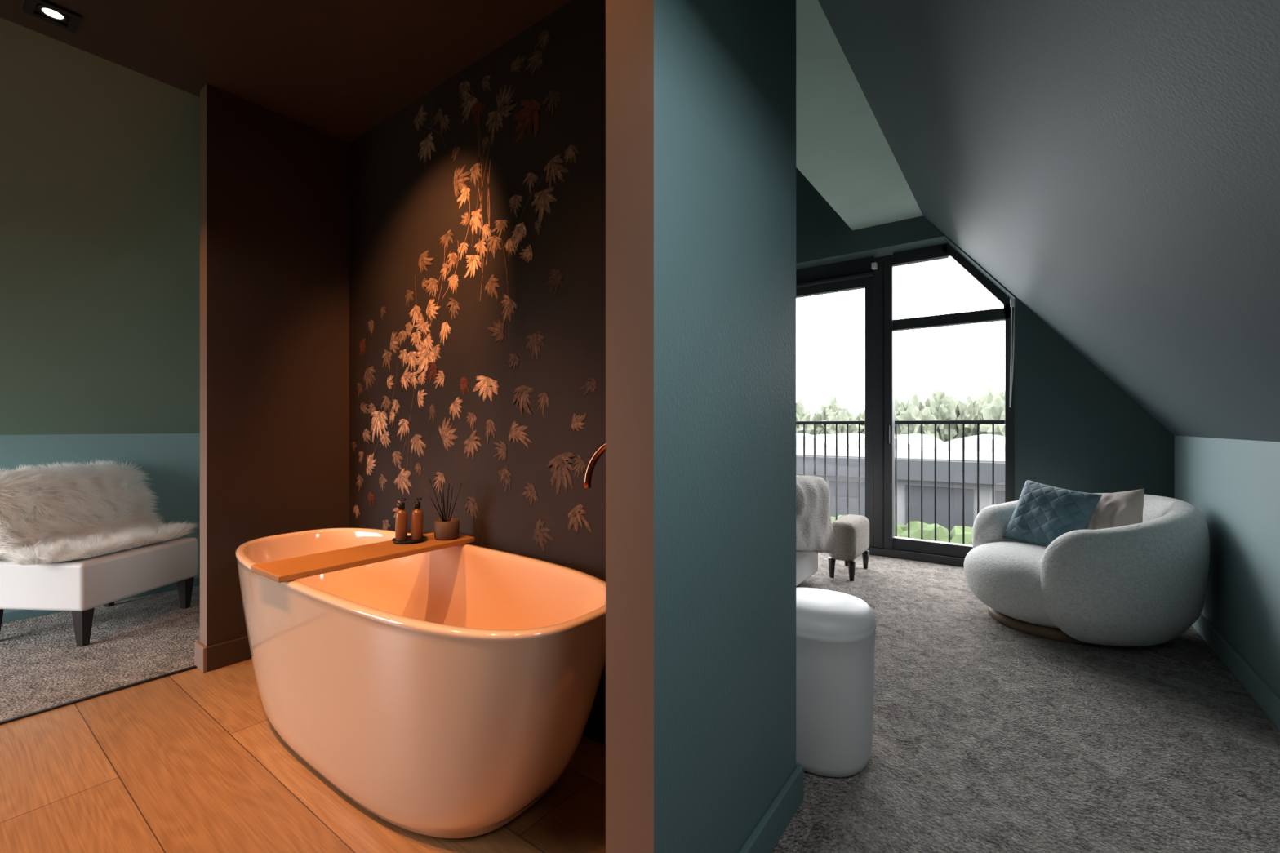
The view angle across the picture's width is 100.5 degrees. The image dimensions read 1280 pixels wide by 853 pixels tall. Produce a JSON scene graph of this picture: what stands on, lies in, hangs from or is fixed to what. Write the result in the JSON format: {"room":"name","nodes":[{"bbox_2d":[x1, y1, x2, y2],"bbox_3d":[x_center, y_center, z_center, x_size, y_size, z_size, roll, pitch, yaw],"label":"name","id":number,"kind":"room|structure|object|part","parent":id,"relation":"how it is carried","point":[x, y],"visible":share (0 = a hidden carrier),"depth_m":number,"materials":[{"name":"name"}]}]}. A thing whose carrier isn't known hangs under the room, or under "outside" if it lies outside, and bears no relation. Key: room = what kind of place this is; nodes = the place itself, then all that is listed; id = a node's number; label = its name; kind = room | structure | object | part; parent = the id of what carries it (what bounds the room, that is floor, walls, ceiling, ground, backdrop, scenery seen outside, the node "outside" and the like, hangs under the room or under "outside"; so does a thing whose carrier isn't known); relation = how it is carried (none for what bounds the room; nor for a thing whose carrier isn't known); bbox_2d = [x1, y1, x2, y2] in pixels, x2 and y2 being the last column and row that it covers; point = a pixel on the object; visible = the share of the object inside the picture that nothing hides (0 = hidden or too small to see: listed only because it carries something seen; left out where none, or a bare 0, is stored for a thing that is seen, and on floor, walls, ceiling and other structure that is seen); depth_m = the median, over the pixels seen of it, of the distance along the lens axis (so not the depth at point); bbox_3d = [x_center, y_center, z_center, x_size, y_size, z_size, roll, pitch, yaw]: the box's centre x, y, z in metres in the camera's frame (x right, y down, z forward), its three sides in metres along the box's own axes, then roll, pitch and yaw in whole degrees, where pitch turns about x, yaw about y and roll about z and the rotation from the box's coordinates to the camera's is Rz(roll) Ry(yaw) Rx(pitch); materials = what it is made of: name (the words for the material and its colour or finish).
{"room":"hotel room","nodes":[
{"label":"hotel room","id":0,"kind":"room"},
{"bbox_2d":[0,17,199,435],"bbox_3d":[-1.940,-1.330,3.601,2.570,2.760,6.950,0,0,36],"label":"ceiling","id":1,"kind":"structure","parent":0,"point":[100,157],"depth_m":2.77,"materials":[{"name":"green paint"}]},
{"bbox_2d":[0,433,199,613],"bbox_3d":[-2.930,0.600,4.288,0.100,1.100,6.900,0,0,36],"label":"wall","id":2,"kind":"structure","parent":0,"point":[171,461],"depth_m":3.63,"materials":[{"name":"teal paint"}]},
{"bbox_2d":[1,577,199,623],"bbox_3d":[-2.942,1.118,4.172,0.018,0.056,6.500,0,0,36],"label":"baseboard","id":3,"kind":"structure","parent":2,"relation":"attached to","point":[15,615],"depth_m":3.23,"materials":[{"name":"teal paint"}]},
{"bbox_2d":[200,83,349,647],"bbox_3d":[-1.852,-0.233,2.845,0.100,2.765,0.770,0,0,36],"label":"wall","id":4,"kind":"structure","parent":0,"point":[274,187],"depth_m":2.69,"materials":[{"name":"brown paint"}]},
{"bbox_2d":[194,635,251,672],"bbox_3d":[-1.891,1.093,2.788,0.129,0.115,0.668,0,0,36],"label":"baseboard","id":5,"kind":"structure","parent":4,"relation":"attached to","point":[213,657],"depth_m":2.54,"materials":[{"name":"brown paint"}]},
{"bbox_2d":[0,0,571,142],"bbox_3d":[-1.629,-1.667,1.058,2.720,0.105,3.200,0,0,36],"label":"ceiling","id":6,"kind":"structure","parent":0,"point":[338,68],"depth_m":2.23,"materials":[{"name":"brown paint"}]},
{"bbox_2d":[22,0,81,33],"bbox_3d":[-2.288,-1.609,2.074,0.140,0.012,0.140,0,0,36],"label":"recessed light","id":7,"kind":"object","parent":6,"relation":"in","point":[51,12],"visible":1,"depth_m":2.07,"materials":[{"name":"black metal"}]},
{"bbox_3d":[-2.322,-1.609,2.027,0.140,0.012,0.025,0,0,36],"label":"trim","id":8,"kind":"part","parent":7,"relation":"part of","materials":[{"name":"black metal"}]},
{"bbox_3d":[-2.335,-1.609,2.108,0.025,0.012,0.090,0,0,36],"label":"trim","id":9,"kind":"part","parent":7,"relation":"part of","materials":[{"name":"black metal"}]},
{"bbox_3d":[-2.242,-1.609,2.040,0.025,0.012,0.090,0,0,36],"label":"trim","id":10,"kind":"part","parent":7,"relation":"part of","materials":[{"name":"black metal"}]},
{"bbox_3d":[-2.255,-1.609,2.120,0.140,0.012,0.025,0,0,36],"label":"trim","id":11,"kind":"part","parent":7,"relation":"part of","materials":[{"name":"black metal"}]},
{"bbox_2d":[0,658,605,852],"bbox_3d":[-1.609,1.225,1.044,2.570,0.150,3.200,0,0,36],"label":"floor","id":12,"kind":"structure","parent":0,"point":[193,761],"depth_m":1.69,"materials":[{"name":"brown wood"}]},
{"bbox_2d":[235,528,605,838],"bbox_3d":[-0.894,0.827,1.977,1.909,0.646,0.705,0,0,36],"label":"bathtub","id":13,"kind":"object","parent":12,"relation":"on","point":[443,692],"visible":0.92,"depth_m":1.50,"materials":[{"name":"ceramic"}]},
{"bbox_2d":[250,532,475,582],"bbox_3d":[-1.032,0.491,2.077,0.240,0.022,0.750,0,0,36],"label":"tray","id":14,"kind":"object","parent":13,"relation":"on","point":[307,566],"visible":0.78,"depth_m":1.96,"materials":[{"name":"brown wood"}]},
{"bbox_2d":[391,535,426,544],"bbox_3d":[-0.963,0.474,2.224,0.136,0.012,0.136,0,0,36],"label":"dish","id":15,"kind":"object","parent":14,"relation":"on","point":[409,540],"visible":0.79,"depth_m":2.19,"materials":[{"name":"black metal"}]},
{"bbox_2d":[395,497,407,541],"bbox_3d":[-0.993,0.386,2.216,0.046,0.176,0.046,0,0,-9],"label":"soap bottle","id":16,"kind":"object","parent":15,"relation":"on","point":[401,516],"visible":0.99,"depth_m":2.20,"materials":[{"name":"orange glass"}]},
{"bbox_2d":[411,497,422,540],"bbox_3d":[-0.936,0.386,2.235,0.046,0.176,0.046,0,0,-9],"label":"soap bottle","id":17,"kind":"object","parent":15,"relation":"on","point":[416,514],"visible":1,"depth_m":2.22,"materials":[{"name":"orange glass"}]},
{"bbox_2d":[426,479,462,540],"bbox_3d":[-0.860,0.353,2.276,0.170,0.254,0.133,0,0,10],"label":"reed diffuser","id":18,"kind":"object","parent":14,"relation":"on","point":[445,528],"visible":1,"depth_m":2.25,"materials":[{"name":"ceramic"}]},
{"bbox_2d":[583,440,605,488],"bbox_3d":[0.008,0.586,1.704,0.418,1.128,0.172,0,0,36],"label":"faucet","id":19,"kind":"object","parent":12,"relation":"on","point":[601,449],"visible":0.16,"depth_m":1.77,"materials":[{"name":"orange metal"}]},
{"bbox_2d":[433,518,459,540],"bbox_3d":[-0.828,0.440,2.281,0.104,0.080,0.104,0,0,36],"label":"cup","id":20,"kind":"object","parent":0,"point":[445,529],"depth_m":2.24,"materials":[{"name":"ceramic"}]},
{"bbox_2d":[349,0,605,745],"bbox_3d":[-0.637,-0.700,2.365,2.432,3.700,0.120,0,0,36],"label":"wall","id":21,"kind":"structure","parent":0,"point":[401,208],"depth_m":2.29,"materials":[{"name":"brown paint"}]},
{"bbox_2d":[351,30,596,552],"bbox_3d":[-0.894,-0.453,2.474,1.816,2.239,0.001,0,0,36],"label":"print","id":22,"kind":"object","parent":21,"relation":"attached to","point":[528,114],"visible":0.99,"depth_m":2.34},
{"bbox_2d":[0,552,1279,852],"bbox_3d":[-0.612,1.223,2.606,5.830,0.154,6.900,0,0,36],"label":"floor","id":23,"kind":"structure","parent":0,"point":[989,735],"depth_m":2.04,"materials":[{"name":"grey carpet"}]},
{"bbox_2d":[0,665,196,724],"bbox_3d":[-2.820,1.145,1.570,0.016,0.009,2.430,0,0,36],"label":"floor strip","id":24,"kind":"object","parent":23,"relation":"on","point":[13,719],"depth_m":2.25,"materials":[{"name":"black metal"}]},
{"bbox_2d":[0,537,197,647],"bbox_3d":[-3.163,0.729,3.090,0.646,0.835,0.670,0,0,4],"label":"bench","id":25,"kind":"object","parent":23,"relation":"on","point":[79,586],"visible":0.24,"depth_m":2.80,"materials":[{"name":"white leather"}]},
{"bbox_3d":[-3.429,1.048,2.818,0.060,0.195,0.060,0,0,4],"label":"leg","id":26,"kind":"part","parent":25,"relation":"part of","materials":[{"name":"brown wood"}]},
{"bbox_3d":[-2.910,1.048,2.781,0.060,0.195,0.060,0,0,4],"label":"leg","id":27,"kind":"part","parent":25,"relation":"part of","materials":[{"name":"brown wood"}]},
{"bbox_2d":[0,458,195,565],"bbox_3d":[-3.216,0.463,3.092,0.792,0.529,0.996,0,0,5],"label":"sheepskin throw","id":28,"kind":"object","parent":25,"relation":"on","point":[60,513],"visible":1,"depth_m":3.02,"materials":[{"name":"fur"}]},
{"bbox_3d":[-3.149,0.831,3.089,0.620,0.250,0.670,0,0,4],"label":"seat","id":29,"kind":"part","parent":25,"relation":"part of","materials":[{"name":"white leather"}]},
{"bbox_3d":[-3.388,1.048,3.397,0.060,0.195,0.060,0,0,4],"label":"leg","id":30,"kind":"part","parent":25,"relation":"part of","materials":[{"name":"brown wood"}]},
{"bbox_3d":[-2.870,1.048,3.360,0.060,0.195,0.060,0,0,4],"label":"leg","id":31,"kind":"part","parent":25,"relation":"part of","materials":[{"name":"brown wood"}]},
{"bbox_2d":[795,551,817,586],"bbox_3d":[-0.086,0.548,3.892,2.250,1.196,2.000,0,0,36],"label":"bed","id":32,"kind":"object","parent":23,"relation":"on","point":[806,562],"visible":0.02,"depth_m":3.72,"materials":[{"name":"white fabric"}]},
{"bbox_2d":[795,475,835,555],"bbox_3d":[0.833,0.649,3.780,0.815,0.618,1.008,0,0,36],"label":"throw blanket","id":33,"kind":"object","parent":32,"relation":"on","point":[815,533],"visible":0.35,"depth_m":3.65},
{"bbox_2d":[795,587,876,777],"bbox_3d":[0.635,0.878,1.905,0.384,0.536,0.384,0,0,36],"label":"pouf","id":34,"kind":"object","parent":23,"relation":"on","point":[836,631],"visible":0.75,"depth_m":1.73,"materials":[{"name":"fabric"}]},
{"bbox_2d":[827,514,869,581],"bbox_3d":[1.643,0.933,4.176,0.205,0.426,0.510,0,0,36],"label":"footstool","id":35,"kind":"object","parent":23,"relation":"on","point":[851,531],"visible":0.94,"depth_m":3.99,"materials":[{"name":"beige fabric"}]},
{"bbox_3d":[1.458,1.073,4.045,0.056,0.146,0.056,0,0,36],"label":"leg","id":36,"kind":"part","parent":35,"relation":"part of","materials":[{"name":"brown wood"}]},
{"bbox_2d":[828,514,869,561],"bbox_3d":[1.643,0.865,4.176,0.205,0.290,0.510,0,0,36],"label":"cushion","id":37,"kind":"object","parent":35,"relation":"on","point":[851,531],"depth_m":3.99,"materials":[{"name":"grey fabric"}]},
{"bbox_3d":[1.575,1.073,3.959,0.056,0.146,0.056,0,0,36],"label":"leg","id":38,"kind":"part","parent":35,"relation":"part of","materials":[{"name":"brown wood"}]},
{"bbox_3d":[1.822,1.073,4.300,0.056,0.146,0.056,0,0,36],"label":"leg","id":39,"kind":"part","parent":35,"relation":"part of","materials":[{"name":"brown wood"}]},
{"bbox_2d":[866,546,964,567],"bbox_3d":[1.689,1.113,5.112,3.130,0.066,0.140,0,0,36],"label":"sill","id":40,"kind":"structure","parent":23,"relation":"on","point":[903,554],"depth_m":4.54,"materials":[{"name":"black metal"}]},
{"bbox_2d":[893,536,973,558],"bbox_3d":[2.575,1.030,4.482,0.825,0.100,0.080,0,0,36],"label":"rail","id":41,"kind":"object","parent":40,"relation":"on","point":[946,548],"depth_m":4.51,"materials":[{"name":"black metal"}]},
{"bbox_2d":[963,493,1209,646],"bbox_3d":[2.502,0.771,3.086,1.086,0.750,1.124,0,0,8],"label":"armchair","id":42,"kind":"object","parent":23,"relation":"on","point":[1144,584],"visible":0.94,"depth_m":2.63,"materials":[{"name":"white fabric"}]},
{"bbox_3d":[2.388,0.911,3.102,0.856,0.400,0.816,0,0,8],"label":"seat","id":43,"kind":"part","parent":42,"relation":"part of","materials":[{"name":"beige fabric"}]},
{"bbox_2d":[1002,479,1102,546],"bbox_3d":[2.477,0.550,3.219,0.227,0.423,0.451,0,0,-23],"label":"pillow","id":44,"kind":"object","parent":42,"relation":"on","point":[1042,513],"visible":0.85,"depth_m":3.18,"materials":[{"name":"blue fabric"}]},
{"bbox_2d":[1086,488,1144,529],"bbox_3d":[2.677,0.525,3.025,0.176,0.372,0.388,0,0,-13],"label":"pillow","id":45,"kind":"object","parent":42,"relation":"on","point":[1116,509],"visible":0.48,"depth_m":2.96,"materials":[{"name":"fabric"}]},
{"bbox_2d":[605,0,795,852],"bbox_3d":[0.204,-0.250,1.353,0.118,2.800,0.770,0,0,36],"label":"wall partition","id":46,"kind":"structure","parent":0,"point":[700,95],"depth_m":1.14,"materials":[{"name":"teal paint"}]},
{"bbox_2d":[738,764,803,852],"bbox_3d":[0.265,1.093,1.320,0.018,0.106,0.788,0,0,36],"label":"baseboard","id":47,"kind":"structure","parent":46,"relation":"attached to","point":[766,834],"depth_m":1.47,"materials":[{"name":"teal paint"}]},
{"bbox_2d":[795,0,923,230],"bbox_3d":[1.128,-1.780,3.190,0.560,0.100,3.310,0,0,36],"label":"ceiling strip","id":48,"kind":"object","parent":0,"point":[842,150],"visible":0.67,"depth_m":3.21,"materials":[{"name":"green paint"}]},
{"bbox_2d":[795,167,1014,299],"bbox_3d":[1.648,-1.785,5.056,3.130,1.630,0.320,0,0,36],"label":"wall","id":49,"kind":"structure","parent":0,"point":[823,237],"depth_m":4.76,"materials":[{"name":"paint"}]},
{"bbox_2d":[1009,297,1014,306],"bbox_3d":[2.889,-0.960,4.118,0.040,0.060,0.060,0,0,36],"label":"clip","id":50,"kind":"object","parent":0,"point":[1011,300],"depth_m":4.10,"materials":[{"name":"grey metal"}]},
{"bbox_2d":[817,0,1279,442],"bbox_3d":[1.874,-0.908,2.489,1.510,1.984,4.270,0,0,36],"label":"ceiling","id":51,"kind":"structure","parent":0,"point":[1113,166],"depth_m":1.56,"materials":[{"name":"paint"}]},
{"bbox_2d":[1014,296,1174,501],"bbox_3d":[3.283,0.050,3.870,0.910,2.200,0.320,0,0,36],"label":"wall","id":52,"kind":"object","parent":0,"point":[1076,429],"depth_m":3.80,"materials":[{"name":"teal paint"}]},
{"bbox_2d":[1174,435,1279,697],"bbox_3d":[1.708,0.590,0.923,0.100,1.120,6.900,0,0,36],"label":"wall","id":53,"kind":"structure","parent":0,"point":[1234,484],"depth_m":2.42,"materials":[{"name":"teal paint"}]},
{"bbox_2d":[1192,613,1279,730],"bbox_3d":[1.601,1.093,0.877,0.018,0.106,6.500,0,0,36],"label":"baseboard","id":54,"kind":"structure","parent":53,"relation":"attached to","point":[1258,689],"depth_m":2.35,"materials":[{"name":"teal paint"}]},
{"bbox_3d":[-0.323,-0.725,6.486,1.740,3.750,0.320,0,0,36],"label":"wall","id":55,"kind":"structure","parent":0,"visible":0},
{"bbox_2d":[795,243,1014,549],"bbox_3d":[1.674,-0.225,5.092,3.130,2.610,0.150,0,0,36],"label":"window","id":56,"kind":"structure","parent":55,"relation":"in","point":[862,265],"depth_m":4.71,"materials":[{"name":"black metal"}]},
{"bbox_2d":[795,271,873,288],"bbox_3d":[1.238,-1.365,5.372,2.095,0.030,0.050,0,0,36],"label":"rail","id":57,"kind":"object","parent":56,"relation":"attached to","point":[870,273],"depth_m":4.94,"materials":[{"name":"black metal"}]},
{"bbox_2d":[865,275,873,546],"bbox_3d":[2.091,-0.135,4.827,0.075,2.430,0.090,0,0,36],"label":"stile","id":58,"kind":"object","parent":56,"relation":"attached to","point":[868,280],"depth_m":4.79,"materials":[{"name":"black metal"}]},
{"bbox_2d":[871,262,877,270],"bbox_3d":[2.083,-1.425,4.728,0.040,0.050,0.060,0,0,36],"label":"clip","id":59,"kind":"object","parent":56,"relation":"attached to","point":[874,265],"visible":1,"depth_m":4.71,"materials":[{"name":"grey plastic"}]},
{"bbox_2d":[882,262,883,548],"bbox_3d":[2.150,-0.185,4.710,0.010,2.530,0.010,0,0,36],"label":"groove","id":60,"kind":"object","parent":56,"relation":"attached to","point":[882,263],"depth_m":4.71,"materials":[{"name":"black metal"}]},
{"bbox_3d":[2.181,-0.215,4.756,0.155,2.590,0.100,0,0,36],"label":"mullion","id":61,"kind":"part","parent":56,"relation":"part of","materials":[{"name":"black metal"}]},
{"bbox_3d":[2.179,0.070,4.664,0.020,0.160,0.050,0,0,36],"label":"handle","id":62,"kind":"part","parent":56,"relation":"part of","materials":[{"name":"black metal"}]},
{"bbox_2d":[893,243,948,266],"bbox_3d":[2.419,-1.478,4.595,0.420,0.105,0.080,0,0,36],"label":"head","id":63,"kind":"object","parent":56,"relation":"attached to","point":[933,252],"visible":0.89,"depth_m":4.57},
{"bbox_2d":[893,307,1009,331],"bbox_3d":[2.593,-0.895,4.469,0.850,0.090,0.080,0,0,36],"label":"transom","id":64,"kind":"object","parent":56,"relation":"attached to","point":[995,314],"visible":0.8,"depth_m":4.42,"materials":[{"name":"black metal"}]},
{"bbox_2d":[1009,306,1012,407],"bbox_3d":[2.877,-0.560,4.127,0.020,0.820,0.012,0,0,36],"label":"cord","id":65,"kind":"object","parent":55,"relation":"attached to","point":[1011,306],"visible":1,"depth_m":4.12,"materials":[{"name":"grey plastic"}]},
{"bbox_2d":[1010,306,1014,400],"bbox_3d":[2.884,-0.560,4.122,0.037,0.820,0.010,0,0,36],"label":"cord","id":66,"kind":"object","parent":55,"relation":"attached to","point":[1014,306],"visible":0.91,"depth_m":4.12,"materials":[{"name":"grey plastic"}]},
{"bbox_3d":[1.882,1.335,5.319,3.600,0.130,0.380,0,0,36],"label":"ground","id":67,"kind":"structure","parent":0,"visible":0},
{"bbox_2d":[795,419,1004,544],"bbox_3d":[1.890,0.608,5.325,3.405,1.325,0.040,0,0,36],"label":"balcony railing","id":68,"kind":"object","parent":67,"relation":"on","point":[908,423],"visible":0.19,"depth_m":4.81,"materials":[{"name":"black metal"}]},
{"bbox_3d":[1.888,-0.037,5.327,3.400,0.035,0.040,0,0,36],"label":"rail","id":69,"kind":"part","parent":68,"relation":"part of","materials":[{"name":"black metal"}]},
{"label":"outside","id":70,"kind":"structure","parent":0,"visible":0},
{"label":"grassy ground","id":71,"kind":"structure","parent":70,"visible":0},
{"bbox_2d":[795,432,1004,452],"bbox_3d":[18.657,2.550,51.943,43.200,3.600,18.000,0,0,36],"label":"roof","id":72,"kind":"structure","parent":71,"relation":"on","point":[985,440],"depth_m":42.92,"materials":[{"name":"white"}]},
{"bbox_2d":[795,474,1004,524],"bbox_3d":[6.661,2.925,24.509,22.000,2.850,6.500,0,0,36],"label":"volume","id":73,"kind":"structure","parent":71,"relation":"on","point":[985,490],"depth_m":18.12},
{"bbox_2d":[829,480,865,516],"bbox_3d":[7.967,3.150,19.497,2.000,2.200,0.120,0,0,36],"label":"glazing","id":74,"kind":"object","parent":73,"relation":"attached to","point":[842,486],"visible":0.36,"depth_m":19.68,"materials":[{"name":"glass"}]},
{"bbox_2d":[795,456,1004,484],"bbox_3d":[6.603,1.465,24.428,23.000,0.670,7.700,0,0,36],"label":"roof edge","id":75,"kind":"object","parent":73,"relation":"on","point":[942,467],"visible":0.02,"depth_m":17.75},
{"bbox_2d":[795,447,1004,462],"bbox_3d":[6.603,1.105,24.428,22.600,0.050,7.300,0,0,36],"label":"gravel","id":76,"kind":"object","parent":73,"relation":"on","point":[941,455],"visible":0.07,"depth_m":20.71,"materials":[{"name":"white gravel"}]},
{"bbox_2d":[905,484,973,531],"bbox_3d":[10.072,3.150,17.970,2.000,2.200,0.120,0,0,36],"label":"glazing","id":77,"kind":"object","parent":73,"relation":"attached to","point":[942,493],"visible":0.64,"depth_m":17.86,"materials":[{"name":"glass"}]},
{"bbox_2d":[995,490,1004,504],"bbox_3d":[12.176,3.150,16.444,2.000,2.200,0.120,0,0,36],"label":"glazing","id":78,"kind":"object","parent":73,"relation":"attached to","point":[999,495],"visible":0.14,"depth_m":16.91,"materials":[{"name":"glass"}]},
{"bbox_2d":[831,515,973,545],"bbox_3d":[4.634,3.637,16.658,33.807,2.290,1.552,0,0,36],"label":"hedge","id":79,"kind":"object","parent":71,"relation":"on","point":[942,533],"visible":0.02,"depth_m":14.04,"materials":[{"name":"green plant"}]},
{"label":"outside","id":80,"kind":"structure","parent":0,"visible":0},
{"bbox_2d":[795,386,1004,442],"bbox_3d":[25.770,-0.434,70.398,113.747,12.601,18.089,0,0,36],"label":"tree line","id":81,"kind":"object","parent":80,"point":[940,406],"visible":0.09,"depth_m":61.39,"materials":[{"name":"green plant"}]}
]}

